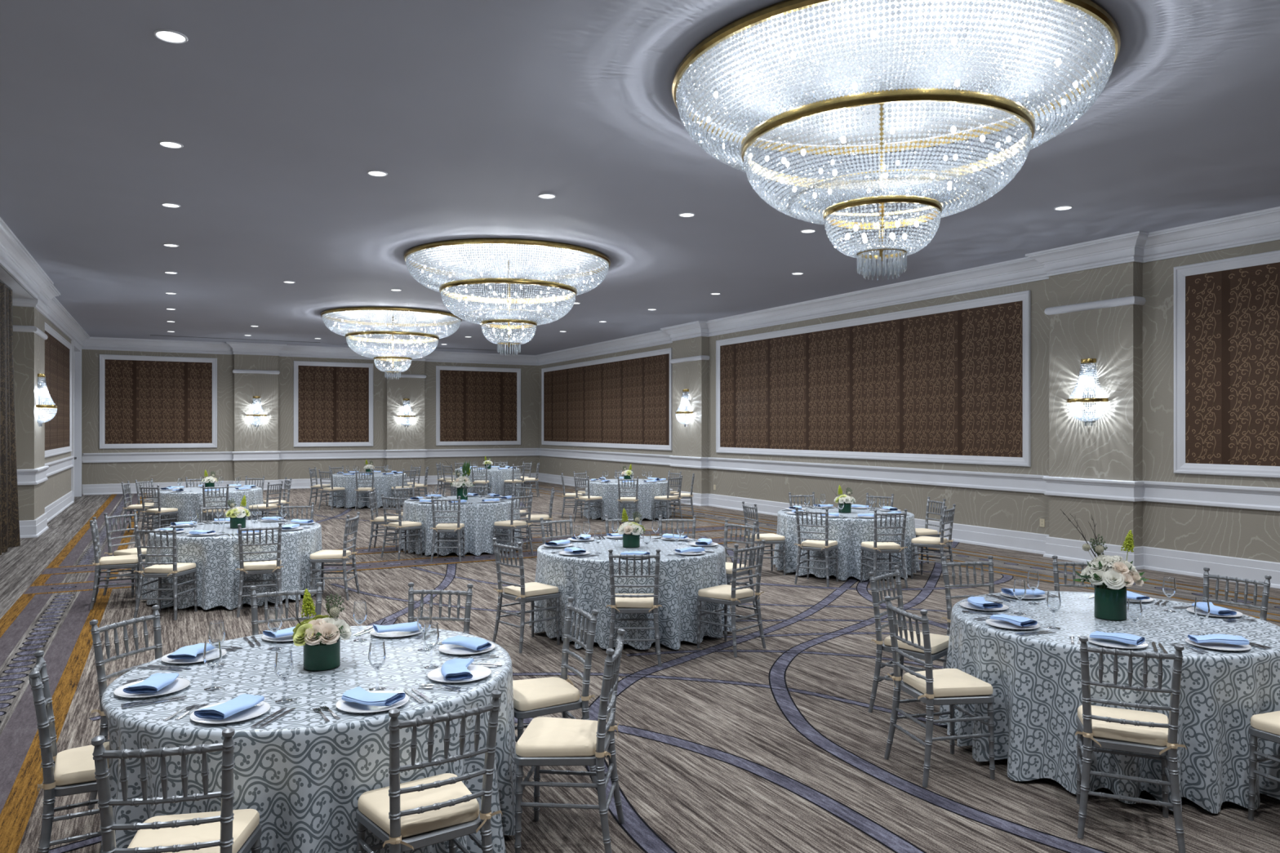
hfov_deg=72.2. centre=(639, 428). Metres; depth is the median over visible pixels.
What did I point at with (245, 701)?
napkin
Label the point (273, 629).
bowl
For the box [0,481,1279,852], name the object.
floor
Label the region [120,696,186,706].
knife
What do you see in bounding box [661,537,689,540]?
dinner plate
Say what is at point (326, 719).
fork
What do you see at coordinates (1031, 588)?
bowl
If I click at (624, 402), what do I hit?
wall panel
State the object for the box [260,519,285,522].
dinner plate
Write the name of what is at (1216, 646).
dinner plate
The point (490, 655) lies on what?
fork
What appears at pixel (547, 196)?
recessed light
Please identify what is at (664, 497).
cushion
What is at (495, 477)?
tablecloth
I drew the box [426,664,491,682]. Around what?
dinner plate
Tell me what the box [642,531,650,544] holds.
bowl
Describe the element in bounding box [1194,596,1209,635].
wine glass
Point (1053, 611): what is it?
bowl
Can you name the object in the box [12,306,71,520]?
wall
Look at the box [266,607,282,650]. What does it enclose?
wine glass
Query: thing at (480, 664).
knife
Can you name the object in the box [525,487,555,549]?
banquet chair
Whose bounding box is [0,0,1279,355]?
ceiling
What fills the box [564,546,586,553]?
napkin
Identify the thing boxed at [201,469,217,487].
flower arrangement
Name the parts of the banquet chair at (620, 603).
post, cross rail, rail, cross rail, cross rail, seat frame, post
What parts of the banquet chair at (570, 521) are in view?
post, rail, cross rail, post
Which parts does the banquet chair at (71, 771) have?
rail, post, post, seat frame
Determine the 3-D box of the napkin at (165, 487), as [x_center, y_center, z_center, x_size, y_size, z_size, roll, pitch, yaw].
[-8.463,1.078,15.673,0.156,0.041,0.238,0,0,-9]
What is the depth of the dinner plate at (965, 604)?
5.40 m
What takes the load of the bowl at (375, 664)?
on the wine glass at (376, 666)
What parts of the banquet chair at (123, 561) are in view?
post, post, seat frame, leg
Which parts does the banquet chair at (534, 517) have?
leg, seat frame, post, post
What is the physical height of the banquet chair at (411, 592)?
0.924 m
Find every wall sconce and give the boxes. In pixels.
[35,373,57,426]
[246,395,266,426]
[397,398,415,426]
[675,389,693,426]
[1066,358,1108,426]
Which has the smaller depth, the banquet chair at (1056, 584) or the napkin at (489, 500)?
the banquet chair at (1056, 584)
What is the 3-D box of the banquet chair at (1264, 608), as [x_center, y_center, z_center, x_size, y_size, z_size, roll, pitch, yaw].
[3.770,1.406,5.697,0.451,0.924,0.439,0,0,-30]
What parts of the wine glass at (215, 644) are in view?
stem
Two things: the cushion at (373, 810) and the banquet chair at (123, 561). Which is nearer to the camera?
the cushion at (373, 810)
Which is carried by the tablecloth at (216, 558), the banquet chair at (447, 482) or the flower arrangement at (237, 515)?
the flower arrangement at (237, 515)
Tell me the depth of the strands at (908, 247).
6.20 m
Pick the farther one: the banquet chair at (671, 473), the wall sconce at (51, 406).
the banquet chair at (671, 473)
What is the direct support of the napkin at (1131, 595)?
on the dinner plate at (1150, 599)
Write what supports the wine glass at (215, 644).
on the tablecloth at (305, 775)
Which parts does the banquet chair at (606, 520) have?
post, rail, post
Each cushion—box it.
[53,742,109,786]
[98,555,137,565]
[113,547,146,555]
[127,504,153,509]
[127,808,259,852]
[143,563,195,573]
[146,507,177,513]
[202,506,225,512]
[243,560,281,570]
[248,503,277,508]
[263,499,286,504]
[309,550,351,559]
[312,484,329,487]
[323,487,344,490]
[357,487,374,490]
[357,773,479,838]
[373,515,398,521]
[387,520,422,528]
[391,485,412,488]
[408,484,424,487]
[435,523,464,529]
[439,477,453,480]
[474,480,488,483]
[493,520,526,526]
[503,582,558,597]
[504,480,522,482]
[512,676,579,711]
[515,716,606,757]
[524,477,535,480]
[525,514,549,520]
[564,493,582,497]
[578,495,602,500]
[614,593,653,608]
[617,497,635,501]
[653,495,677,499]
[673,493,690,497]
[697,584,753,600]
[725,562,746,574]
[749,533,785,541]
[800,539,837,548]
[861,541,900,549]
[884,630,949,653]
[902,668,993,697]
[911,536,947,544]
[915,528,937,535]
[1077,705,1168,746]
[1250,711,1279,735]
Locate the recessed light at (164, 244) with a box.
[162,243,178,247]
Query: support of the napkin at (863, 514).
on the dinner plate at (861, 517)
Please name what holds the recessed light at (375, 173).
in the ceiling
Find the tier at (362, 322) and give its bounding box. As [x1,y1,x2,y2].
[322,310,461,339]
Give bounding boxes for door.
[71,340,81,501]
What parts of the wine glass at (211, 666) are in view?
stem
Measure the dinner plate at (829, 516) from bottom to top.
0.016 m
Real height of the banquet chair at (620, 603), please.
0.924 m
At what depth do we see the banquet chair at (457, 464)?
24.78 m
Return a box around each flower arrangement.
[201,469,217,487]
[220,495,250,528]
[281,588,351,671]
[363,459,374,473]
[445,460,475,500]
[483,455,493,469]
[615,507,644,547]
[621,464,633,479]
[831,484,855,513]
[1060,509,1149,621]
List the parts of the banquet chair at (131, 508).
post, post, seat frame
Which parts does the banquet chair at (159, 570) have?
post, rail, cross rail, cross rail, cross rail, leg, seat frame, post, leg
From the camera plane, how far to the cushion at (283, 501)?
16.46 m
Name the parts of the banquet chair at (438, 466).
post, post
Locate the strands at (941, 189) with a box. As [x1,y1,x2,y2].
[742,102,1031,224]
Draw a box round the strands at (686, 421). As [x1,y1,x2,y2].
[675,413,693,424]
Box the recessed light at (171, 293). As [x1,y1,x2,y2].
[164,292,177,294]
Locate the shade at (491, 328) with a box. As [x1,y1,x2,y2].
[480,322,536,344]
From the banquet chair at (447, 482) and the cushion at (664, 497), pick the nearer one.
the cushion at (664, 497)
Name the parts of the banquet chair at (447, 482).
post, post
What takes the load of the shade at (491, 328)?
hanging from the chandelier at (466, 262)
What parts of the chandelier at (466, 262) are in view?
mounting plate, rod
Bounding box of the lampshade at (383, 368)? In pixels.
[373,358,411,372]
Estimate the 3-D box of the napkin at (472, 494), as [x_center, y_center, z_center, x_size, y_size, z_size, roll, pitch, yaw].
[-2.739,1.078,14.286,0.238,0.041,0.156,0,0,38]
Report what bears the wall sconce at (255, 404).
attached to the wall at (236, 392)
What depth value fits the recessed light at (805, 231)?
11.27 m
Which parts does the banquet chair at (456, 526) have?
post, leg, rail, cross rail, cross rail, cross rail, seat frame, post, leg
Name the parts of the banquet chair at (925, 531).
seat frame, post, rail, post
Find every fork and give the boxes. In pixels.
[126,676,149,682]
[163,704,199,720]
[174,703,209,719]
[216,647,237,651]
[221,645,242,648]
[312,707,329,722]
[319,706,340,719]
[414,630,435,639]
[417,686,461,691]
[419,684,461,688]
[421,631,440,639]
[461,654,496,658]
[473,656,498,658]
[1069,635,1074,644]
[1170,644,1204,653]
[1171,643,1208,653]
[1222,618,1253,621]
[1225,619,1257,622]
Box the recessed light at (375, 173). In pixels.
[367,169,387,176]
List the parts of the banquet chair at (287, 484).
post, post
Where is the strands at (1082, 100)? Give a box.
[675,0,1115,180]
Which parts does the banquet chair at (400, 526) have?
post, rail, post, seat frame, leg, leg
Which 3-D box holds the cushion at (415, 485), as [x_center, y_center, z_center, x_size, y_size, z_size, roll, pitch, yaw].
[-5.420,1.393,21.349,0.363,0.065,0.389,0,0,-9]
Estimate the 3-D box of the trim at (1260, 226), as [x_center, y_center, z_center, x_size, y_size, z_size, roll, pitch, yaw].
[4.006,-2.365,16.232,0.425,0.340,32.850,0,0,-28]
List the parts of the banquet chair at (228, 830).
post, rail, cross rail, cross rail, cross rail, post, seat frame, leg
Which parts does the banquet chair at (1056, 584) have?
post, rail, cross rail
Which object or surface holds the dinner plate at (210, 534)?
on the tablecloth at (216, 558)
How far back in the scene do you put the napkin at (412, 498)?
13.47 m
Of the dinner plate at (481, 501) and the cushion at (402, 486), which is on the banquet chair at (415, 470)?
the cushion at (402, 486)
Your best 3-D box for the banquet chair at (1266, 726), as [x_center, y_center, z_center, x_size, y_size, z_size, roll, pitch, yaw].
[3.153,1.406,4.045,0.439,0.924,0.451,0,0,-20]
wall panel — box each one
[44,322,71,457]
[99,354,217,448]
[293,360,373,447]
[435,365,520,445]
[541,347,671,450]
[715,290,1031,466]
[1173,249,1279,478]
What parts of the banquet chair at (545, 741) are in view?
leg, leg, seat frame, post, cross rail, cross rail, cross rail, post, rail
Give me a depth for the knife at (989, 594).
5.74 m
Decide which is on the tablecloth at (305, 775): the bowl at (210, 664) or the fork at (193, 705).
the fork at (193, 705)
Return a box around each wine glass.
[189,509,196,528]
[191,512,198,524]
[203,639,222,691]
[208,620,225,667]
[215,506,222,524]
[217,513,225,533]
[250,511,257,523]
[251,505,258,523]
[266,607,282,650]
[274,648,293,703]
[276,509,283,520]
[352,600,367,642]
[368,640,386,691]
[417,608,431,651]
[422,622,439,669]
[573,525,581,548]
[582,521,590,543]
[594,529,601,554]
[611,520,618,541]
[642,530,650,554]
[651,520,658,541]
[672,527,680,542]
[676,522,684,544]
[1013,578,1026,615]
[1026,570,1039,604]
[1046,590,1061,629]
[1126,598,1142,622]
[1162,577,1176,612]
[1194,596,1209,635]
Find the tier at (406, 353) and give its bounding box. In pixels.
[346,334,438,359]
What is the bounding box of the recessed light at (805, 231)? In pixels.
[800,229,816,233]
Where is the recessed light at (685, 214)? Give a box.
[678,212,695,217]
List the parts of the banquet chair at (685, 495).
post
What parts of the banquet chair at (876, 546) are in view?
leg, post, seat frame, cross rail, cross rail, cross rail, leg, rail, post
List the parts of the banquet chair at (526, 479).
post, post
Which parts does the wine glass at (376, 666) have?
stem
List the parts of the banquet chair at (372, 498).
post, post, seat frame, leg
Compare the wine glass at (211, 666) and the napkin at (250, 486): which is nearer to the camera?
the wine glass at (211, 666)
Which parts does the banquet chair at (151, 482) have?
post, post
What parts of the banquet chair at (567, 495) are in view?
post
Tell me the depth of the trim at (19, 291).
13.56 m
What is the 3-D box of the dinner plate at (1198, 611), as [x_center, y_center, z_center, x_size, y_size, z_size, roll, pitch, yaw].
[3.435,1.105,5.245,0.284,0.016,0.284,0,0,-9]
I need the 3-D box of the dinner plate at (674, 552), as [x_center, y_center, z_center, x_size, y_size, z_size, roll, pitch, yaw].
[0.440,1.105,7.760,0.284,0.016,0.284,0,0,41]
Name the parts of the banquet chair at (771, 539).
post, rail, post, seat frame, leg, leg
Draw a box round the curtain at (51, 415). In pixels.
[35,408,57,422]
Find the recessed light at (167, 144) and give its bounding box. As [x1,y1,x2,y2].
[158,140,183,148]
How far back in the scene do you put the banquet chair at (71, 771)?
3.49 m
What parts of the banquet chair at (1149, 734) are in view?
leg, post, seat frame, cross rail, cross rail, cross rail, rail, leg, post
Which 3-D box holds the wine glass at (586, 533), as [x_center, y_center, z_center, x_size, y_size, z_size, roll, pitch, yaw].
[-0.517,1.010,8.485,0.072,0.205,0.072,0,0,-28]
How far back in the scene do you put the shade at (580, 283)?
12.20 m
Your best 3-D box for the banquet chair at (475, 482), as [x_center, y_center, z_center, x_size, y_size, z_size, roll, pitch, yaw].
[-4.127,1.406,22.719,0.439,0.924,0.451,0,0,-1]
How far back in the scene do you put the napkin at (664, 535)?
8.71 m
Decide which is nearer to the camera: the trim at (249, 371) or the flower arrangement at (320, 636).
the flower arrangement at (320, 636)
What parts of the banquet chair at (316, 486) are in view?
post, post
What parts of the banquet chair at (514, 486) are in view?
post, rail, post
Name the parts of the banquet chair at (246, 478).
rail, post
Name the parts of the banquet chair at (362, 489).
post, rail, seat frame, post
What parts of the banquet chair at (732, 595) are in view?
leg, leg, seat frame, post, cross rail, cross rail, cross rail, rail, post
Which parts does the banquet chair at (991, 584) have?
post, cross rail, rail, cross rail, post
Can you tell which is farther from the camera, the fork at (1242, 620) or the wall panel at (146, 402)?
the wall panel at (146, 402)
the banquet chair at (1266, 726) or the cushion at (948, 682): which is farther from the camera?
the cushion at (948, 682)
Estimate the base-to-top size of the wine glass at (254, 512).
0.205 m
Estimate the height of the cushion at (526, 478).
0.065 m
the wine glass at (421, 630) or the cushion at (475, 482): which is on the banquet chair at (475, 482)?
the cushion at (475, 482)
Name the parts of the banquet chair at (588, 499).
post, post, seat frame, leg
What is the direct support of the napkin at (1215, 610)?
on the dinner plate at (1198, 611)
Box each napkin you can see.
[123,672,178,693]
[158,528,183,531]
[160,487,173,489]
[167,643,216,659]
[168,485,184,488]
[170,520,196,525]
[172,488,183,491]
[189,529,215,533]
[193,693,264,719]
[204,488,218,491]
[213,518,230,521]
[235,487,251,489]
[237,529,262,533]
[243,484,256,487]
[261,516,284,520]
[262,626,295,638]
[281,524,299,528]
[290,519,313,523]
[342,686,405,706]
[373,621,421,632]
[410,496,423,499]
[419,499,435,502]
[425,494,441,497]
[440,657,474,680]
[441,635,491,650]
[448,499,466,502]
[467,493,478,496]
[481,498,499,502]
[487,493,500,497]
[500,495,514,498]
[545,539,570,546]
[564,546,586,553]
[571,533,591,539]
[606,533,622,536]
[620,551,649,555]
[662,533,687,538]
[675,546,704,552]
[695,537,712,545]
[788,505,801,508]
[813,504,833,506]
[822,512,839,515]
[851,504,869,507]
[857,513,874,516]
[881,506,897,511]
[887,511,901,515]
[967,596,1003,608]
[989,613,1037,626]
[1000,587,1044,595]
[1089,631,1145,645]
[1126,591,1150,599]
[1187,634,1249,644]
[1191,601,1236,616]
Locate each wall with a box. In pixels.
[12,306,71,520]
[81,349,538,484]
[538,240,1279,562]
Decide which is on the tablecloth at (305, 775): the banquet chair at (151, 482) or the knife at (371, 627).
the knife at (371, 627)
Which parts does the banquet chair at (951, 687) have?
post, rail, cross rail, cross rail, cross rail, post, seat frame, leg, leg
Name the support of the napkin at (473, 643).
on the dinner plate at (445, 648)
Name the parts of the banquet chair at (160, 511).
post, rail, post, seat frame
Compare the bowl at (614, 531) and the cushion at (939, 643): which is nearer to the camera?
the cushion at (939, 643)
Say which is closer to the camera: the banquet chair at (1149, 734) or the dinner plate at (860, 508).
the banquet chair at (1149, 734)
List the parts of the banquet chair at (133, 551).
post, rail, cross rail, cross rail, cross rail, leg, post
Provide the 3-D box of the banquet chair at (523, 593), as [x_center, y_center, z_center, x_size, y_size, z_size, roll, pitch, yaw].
[-0.982,1.406,7.558,0.451,0.924,0.439,0,0,-43]
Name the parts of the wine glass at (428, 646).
stem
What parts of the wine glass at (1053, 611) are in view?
stem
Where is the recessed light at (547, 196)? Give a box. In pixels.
[537,193,555,199]
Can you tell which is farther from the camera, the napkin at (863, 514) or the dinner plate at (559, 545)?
the napkin at (863, 514)
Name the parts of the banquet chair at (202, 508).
post, rail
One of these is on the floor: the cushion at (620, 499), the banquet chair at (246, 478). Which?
the banquet chair at (246, 478)
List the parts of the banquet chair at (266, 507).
seat frame, post, post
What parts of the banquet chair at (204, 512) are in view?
post, seat frame, rail, cross rail, cross rail, cross rail, post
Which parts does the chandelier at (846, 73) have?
rod, mounting plate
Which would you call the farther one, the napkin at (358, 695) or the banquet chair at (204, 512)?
the banquet chair at (204, 512)
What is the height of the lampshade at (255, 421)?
0.262 m
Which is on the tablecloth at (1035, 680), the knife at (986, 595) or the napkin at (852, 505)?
the knife at (986, 595)
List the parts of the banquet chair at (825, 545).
post, leg, rail, cross rail, cross rail, cross rail, seat frame, post, leg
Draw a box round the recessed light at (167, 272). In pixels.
[164,271,177,274]
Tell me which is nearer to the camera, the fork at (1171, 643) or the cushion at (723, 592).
the fork at (1171, 643)
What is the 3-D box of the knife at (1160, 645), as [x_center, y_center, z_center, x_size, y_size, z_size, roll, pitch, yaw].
[2.631,1.109,4.418,0.018,0.005,0.233,0,0,23]
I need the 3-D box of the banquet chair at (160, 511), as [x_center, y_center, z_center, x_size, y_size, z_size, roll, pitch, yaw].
[-8.139,1.406,14.853,0.439,0.924,0.451,0,0,18]
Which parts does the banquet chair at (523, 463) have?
post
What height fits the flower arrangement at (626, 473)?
0.360 m
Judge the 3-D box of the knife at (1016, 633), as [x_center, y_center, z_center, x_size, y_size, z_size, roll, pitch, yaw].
[2.135,1.109,4.767,0.233,0.005,0.018,0,0,-19]
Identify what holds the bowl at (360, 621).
on the wine glass at (359, 621)
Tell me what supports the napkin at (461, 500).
on the dinner plate at (460, 502)
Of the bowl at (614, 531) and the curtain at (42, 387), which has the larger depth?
the curtain at (42, 387)
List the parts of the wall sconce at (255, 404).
plate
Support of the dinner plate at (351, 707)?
on the tablecloth at (305, 775)
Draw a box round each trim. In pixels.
[0,217,89,349]
[0,265,35,299]
[12,297,48,316]
[13,324,48,339]
[17,456,74,485]
[81,336,538,365]
[81,448,538,462]
[232,369,279,373]
[388,373,426,377]
[535,206,1279,365]
[537,448,1279,511]
[670,355,709,363]
[1044,296,1146,315]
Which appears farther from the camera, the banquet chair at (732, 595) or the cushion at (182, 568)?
the cushion at (182, 568)
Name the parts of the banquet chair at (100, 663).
post, cross rail, rail, cross rail, post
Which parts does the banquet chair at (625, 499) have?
post, rail, seat frame, post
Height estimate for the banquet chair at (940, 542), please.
0.924 m
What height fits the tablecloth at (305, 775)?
0.740 m
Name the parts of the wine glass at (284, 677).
stem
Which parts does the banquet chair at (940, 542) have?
leg, leg, seat frame, post, post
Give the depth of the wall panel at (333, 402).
27.56 m
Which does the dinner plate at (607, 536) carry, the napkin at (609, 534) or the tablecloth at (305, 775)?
the napkin at (609, 534)
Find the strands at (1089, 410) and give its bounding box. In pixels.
[1066,401,1108,421]
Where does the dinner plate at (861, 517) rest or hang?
on the tablecloth at (849, 532)
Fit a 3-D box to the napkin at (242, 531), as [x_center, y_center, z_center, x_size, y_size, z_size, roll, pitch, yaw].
[-4.098,1.078,9.209,0.238,0.041,0.156,0,0,-12]
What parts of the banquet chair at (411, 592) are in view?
post, cross rail, rail, post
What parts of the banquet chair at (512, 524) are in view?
leg, seat frame, post, leg, cross rail, cross rail, cross rail, rail, post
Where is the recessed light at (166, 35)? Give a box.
[153,29,187,44]
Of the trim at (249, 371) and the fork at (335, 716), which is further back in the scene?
the trim at (249, 371)
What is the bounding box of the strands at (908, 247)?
[823,203,941,259]
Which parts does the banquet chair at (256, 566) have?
post, leg, rail, cross rail, cross rail, cross rail, seat frame, post, leg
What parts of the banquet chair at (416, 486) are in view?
post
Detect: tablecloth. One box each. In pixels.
[100,625,515,852]
[141,520,324,609]
[152,486,265,529]
[328,472,408,507]
[400,495,523,555]
[453,467,522,496]
[528,535,732,649]
[582,479,672,519]
[773,506,919,581]
[938,591,1279,813]
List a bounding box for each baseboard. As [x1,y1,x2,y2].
[18,490,74,537]
[81,472,538,495]
[537,472,1279,588]
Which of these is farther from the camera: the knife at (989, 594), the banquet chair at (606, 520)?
the banquet chair at (606, 520)
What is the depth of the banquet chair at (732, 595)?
7.34 m
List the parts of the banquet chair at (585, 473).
post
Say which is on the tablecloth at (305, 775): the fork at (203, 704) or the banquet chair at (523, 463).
the fork at (203, 704)
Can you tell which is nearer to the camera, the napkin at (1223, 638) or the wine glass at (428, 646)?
the wine glass at (428, 646)
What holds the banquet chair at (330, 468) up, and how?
on the floor
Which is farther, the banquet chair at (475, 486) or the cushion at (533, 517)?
the banquet chair at (475, 486)
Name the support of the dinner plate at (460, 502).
on the tablecloth at (478, 518)
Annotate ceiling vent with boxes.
[150,334,319,342]
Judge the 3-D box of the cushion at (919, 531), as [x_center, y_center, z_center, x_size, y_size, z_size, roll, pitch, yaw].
[3.784,1.393,11.832,0.363,0.065,0.389,0,0,-14]
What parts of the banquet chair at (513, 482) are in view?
seat frame, post, post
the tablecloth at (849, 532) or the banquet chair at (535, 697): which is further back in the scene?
the tablecloth at (849, 532)
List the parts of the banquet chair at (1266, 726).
leg, seat frame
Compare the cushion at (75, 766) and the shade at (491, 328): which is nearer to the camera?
the cushion at (75, 766)
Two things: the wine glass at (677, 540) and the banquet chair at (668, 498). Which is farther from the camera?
the banquet chair at (668, 498)
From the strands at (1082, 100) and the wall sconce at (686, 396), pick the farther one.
the wall sconce at (686, 396)
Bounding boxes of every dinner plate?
[113,677,190,697]
[160,648,226,663]
[161,530,186,533]
[169,524,198,527]
[186,532,217,536]
[189,701,270,724]
[212,520,230,523]
[235,531,264,534]
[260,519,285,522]
[261,634,293,641]
[281,527,303,530]
[289,521,315,524]
[335,690,408,713]
[369,626,423,637]
[417,501,436,503]
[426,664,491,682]
[438,641,495,654]
[448,502,466,504]
[480,501,500,502]
[542,543,573,547]
[558,551,590,555]
[567,537,595,541]
[605,535,622,538]
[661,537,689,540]
[673,551,706,555]
[688,542,718,546]
[785,507,805,510]
[786,511,806,515]
[816,506,834,508]
[817,515,840,517]
[851,506,870,509]
[855,515,879,518]
[879,508,900,511]
[960,601,1008,610]
[985,618,1039,629]
[1000,591,1046,599]
[1087,635,1148,648]
[1126,595,1154,602]
[1185,637,1251,650]
[1186,607,1243,617]
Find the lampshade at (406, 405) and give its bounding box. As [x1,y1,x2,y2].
[398,400,414,415]
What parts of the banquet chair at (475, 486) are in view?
post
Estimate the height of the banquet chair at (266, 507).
0.924 m
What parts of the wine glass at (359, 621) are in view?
stem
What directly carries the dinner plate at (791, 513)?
on the tablecloth at (849, 532)
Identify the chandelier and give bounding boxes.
[320,306,462,379]
[404,238,610,355]
[671,0,1120,279]
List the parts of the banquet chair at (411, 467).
post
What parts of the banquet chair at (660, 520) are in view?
post, rail, post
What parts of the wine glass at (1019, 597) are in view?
stem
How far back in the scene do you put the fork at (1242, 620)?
5.03 m
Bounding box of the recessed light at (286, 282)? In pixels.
[283,280,295,283]
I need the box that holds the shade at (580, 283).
[405,243,608,298]
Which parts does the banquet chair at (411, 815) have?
leg, post, seat frame, cross rail, cross rail, cross rail, rail, leg, post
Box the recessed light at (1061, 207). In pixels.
[1053,205,1072,210]
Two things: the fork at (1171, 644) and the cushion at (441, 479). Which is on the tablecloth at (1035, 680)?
the fork at (1171, 644)
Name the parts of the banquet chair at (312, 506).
post, rail, cross rail, post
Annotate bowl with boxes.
[203,640,222,669]
[208,622,225,647]
[208,663,217,666]
[266,608,282,631]
[274,650,293,680]
[279,674,288,678]
[352,601,367,624]
[368,641,386,669]
[373,663,382,666]
[417,609,431,633]
[422,624,439,648]
[573,526,581,538]
[594,530,601,543]
[611,520,618,532]
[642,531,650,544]
[651,520,658,532]
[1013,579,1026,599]
[1026,571,1039,590]
[1046,591,1061,613]
[1162,577,1176,597]
[1194,598,1209,620]
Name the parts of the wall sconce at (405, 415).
plate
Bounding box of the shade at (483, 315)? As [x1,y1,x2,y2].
[440,283,575,324]
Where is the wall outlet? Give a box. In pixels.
[1040,518,1044,527]
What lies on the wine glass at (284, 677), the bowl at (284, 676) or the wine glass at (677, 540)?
the bowl at (284, 676)
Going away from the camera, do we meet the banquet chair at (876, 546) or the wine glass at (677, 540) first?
the wine glass at (677, 540)
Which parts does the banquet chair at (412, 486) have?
post, rail, post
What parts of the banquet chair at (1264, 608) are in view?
post, cross rail, rail, post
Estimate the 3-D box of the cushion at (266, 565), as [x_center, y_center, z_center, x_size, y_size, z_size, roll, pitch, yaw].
[-3.869,1.393,8.948,0.389,0.065,0.363,0,0,-22]
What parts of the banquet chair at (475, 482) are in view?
post, seat frame, post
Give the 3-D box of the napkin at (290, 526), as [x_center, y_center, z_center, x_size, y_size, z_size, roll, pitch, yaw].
[-3.834,1.076,9.591,0.144,0.037,0.242,0,0,-1]
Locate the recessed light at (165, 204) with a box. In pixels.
[160,202,180,208]
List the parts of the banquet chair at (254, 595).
post, rail, cross rail, post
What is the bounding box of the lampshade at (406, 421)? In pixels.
[397,417,415,425]
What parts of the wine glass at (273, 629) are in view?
stem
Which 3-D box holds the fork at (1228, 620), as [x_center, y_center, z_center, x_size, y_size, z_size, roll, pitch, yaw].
[3.465,1.107,5.078,0.193,0.009,0.024,0,0,-8]
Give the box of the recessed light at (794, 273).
[791,272,804,275]
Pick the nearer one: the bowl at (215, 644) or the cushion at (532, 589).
the bowl at (215, 644)
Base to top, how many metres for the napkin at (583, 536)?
0.038 m
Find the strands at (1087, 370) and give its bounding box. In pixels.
[1068,362,1106,398]
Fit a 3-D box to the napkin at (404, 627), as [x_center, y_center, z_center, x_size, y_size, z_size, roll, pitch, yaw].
[-1.312,1.080,4.745,0.245,0.038,0.150,0,0,-25]
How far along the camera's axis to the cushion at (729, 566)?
8.68 m
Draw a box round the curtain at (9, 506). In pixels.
[0,280,20,555]
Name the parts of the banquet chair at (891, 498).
post, rail, post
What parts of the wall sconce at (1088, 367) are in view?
plate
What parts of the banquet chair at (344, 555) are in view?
leg, leg, seat frame, post, rail, post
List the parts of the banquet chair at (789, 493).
post, rail, post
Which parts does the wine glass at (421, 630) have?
stem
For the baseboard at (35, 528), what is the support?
attached to the wall at (28, 348)
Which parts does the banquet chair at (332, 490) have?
post, post, seat frame, leg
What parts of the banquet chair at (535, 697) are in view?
leg, seat frame, post, cross rail, cross rail, cross rail, rail, post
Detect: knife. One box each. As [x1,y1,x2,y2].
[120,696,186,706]
[121,697,186,708]
[137,666,182,671]
[146,664,191,669]
[243,637,254,647]
[250,635,260,646]
[250,707,286,728]
[258,707,295,728]
[352,625,373,635]
[355,628,373,635]
[403,688,423,703]
[411,688,433,702]
[470,662,502,666]
[475,664,497,667]
[961,610,1000,614]
[961,611,992,615]
[986,595,1009,601]
[989,594,1015,601]
[1014,630,1048,635]
[1018,631,1055,635]
[1151,641,1158,652]
[1158,643,1168,653]
[1248,644,1267,649]
[1249,642,1271,648]
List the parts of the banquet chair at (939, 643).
post, rail, cross rail, cross rail, cross rail, post, seat frame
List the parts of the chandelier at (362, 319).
mounting plate, rod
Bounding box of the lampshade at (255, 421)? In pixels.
[246,416,266,425]
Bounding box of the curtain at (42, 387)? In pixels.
[35,377,55,404]
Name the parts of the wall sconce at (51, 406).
plate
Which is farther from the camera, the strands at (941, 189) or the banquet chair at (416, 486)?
the banquet chair at (416, 486)
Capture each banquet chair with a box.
[28,650,109,852]
[88,516,138,609]
[88,604,162,808]
[91,728,261,852]
[102,510,146,597]
[120,480,153,534]
[133,525,197,620]
[134,478,154,527]
[139,484,178,539]
[185,476,204,487]
[199,503,235,522]
[202,484,229,520]
[235,522,284,617]
[244,475,264,499]
[248,480,283,519]
[249,582,322,635]
[263,477,292,519]
[280,502,314,520]
[308,466,329,506]
[309,511,359,600]
[318,469,345,510]
[328,465,343,478]
[354,470,375,511]
[355,689,502,852]
[368,488,399,551]
[374,465,387,472]
[380,493,422,559]
[391,468,416,507]
[392,484,414,542]
[407,465,421,497]
[407,582,473,634]
[408,466,428,497]
[430,496,465,562]
[435,462,453,496]
[441,464,458,496]
[454,461,466,469]
[466,483,487,495]
[471,465,489,495]
[492,537,559,653]
[493,461,507,467]
[493,492,533,558]
[503,464,525,498]
[512,484,532,539]
[512,596,598,783]
[514,628,625,852]
[520,461,532,493]
[522,462,539,497]
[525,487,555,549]
[539,515,573,544]
[560,472,582,518]
[573,471,586,513]
[573,475,603,523]
[604,515,642,536]
[606,548,662,666]
[614,470,633,479]
[617,476,639,524]
[653,475,682,523]
[658,515,696,538]
[668,471,681,504]
[673,472,694,518]
[696,539,765,657]
[723,519,756,613]
[742,501,786,577]
[788,492,814,507]
[794,506,838,586]
[860,509,907,587]
[866,493,893,508]
[868,564,949,712]
[884,595,995,787]
[911,504,955,582]
[915,497,946,564]
[941,555,994,669]
[1052,555,1093,591]
[1075,635,1186,852]
[1202,567,1271,621]
[1247,711,1279,821]
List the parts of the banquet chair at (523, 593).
post, rail, cross rail, cross rail, cross rail, post, seat frame, leg, leg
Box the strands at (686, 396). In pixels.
[676,391,692,411]
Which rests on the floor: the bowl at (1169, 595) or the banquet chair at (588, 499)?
the banquet chair at (588, 499)
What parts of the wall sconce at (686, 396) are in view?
plate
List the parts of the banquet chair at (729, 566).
post, leg, cross rail, seat frame, cross rail, rail, post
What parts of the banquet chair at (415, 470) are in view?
post, post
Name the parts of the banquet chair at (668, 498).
leg, seat frame, post, post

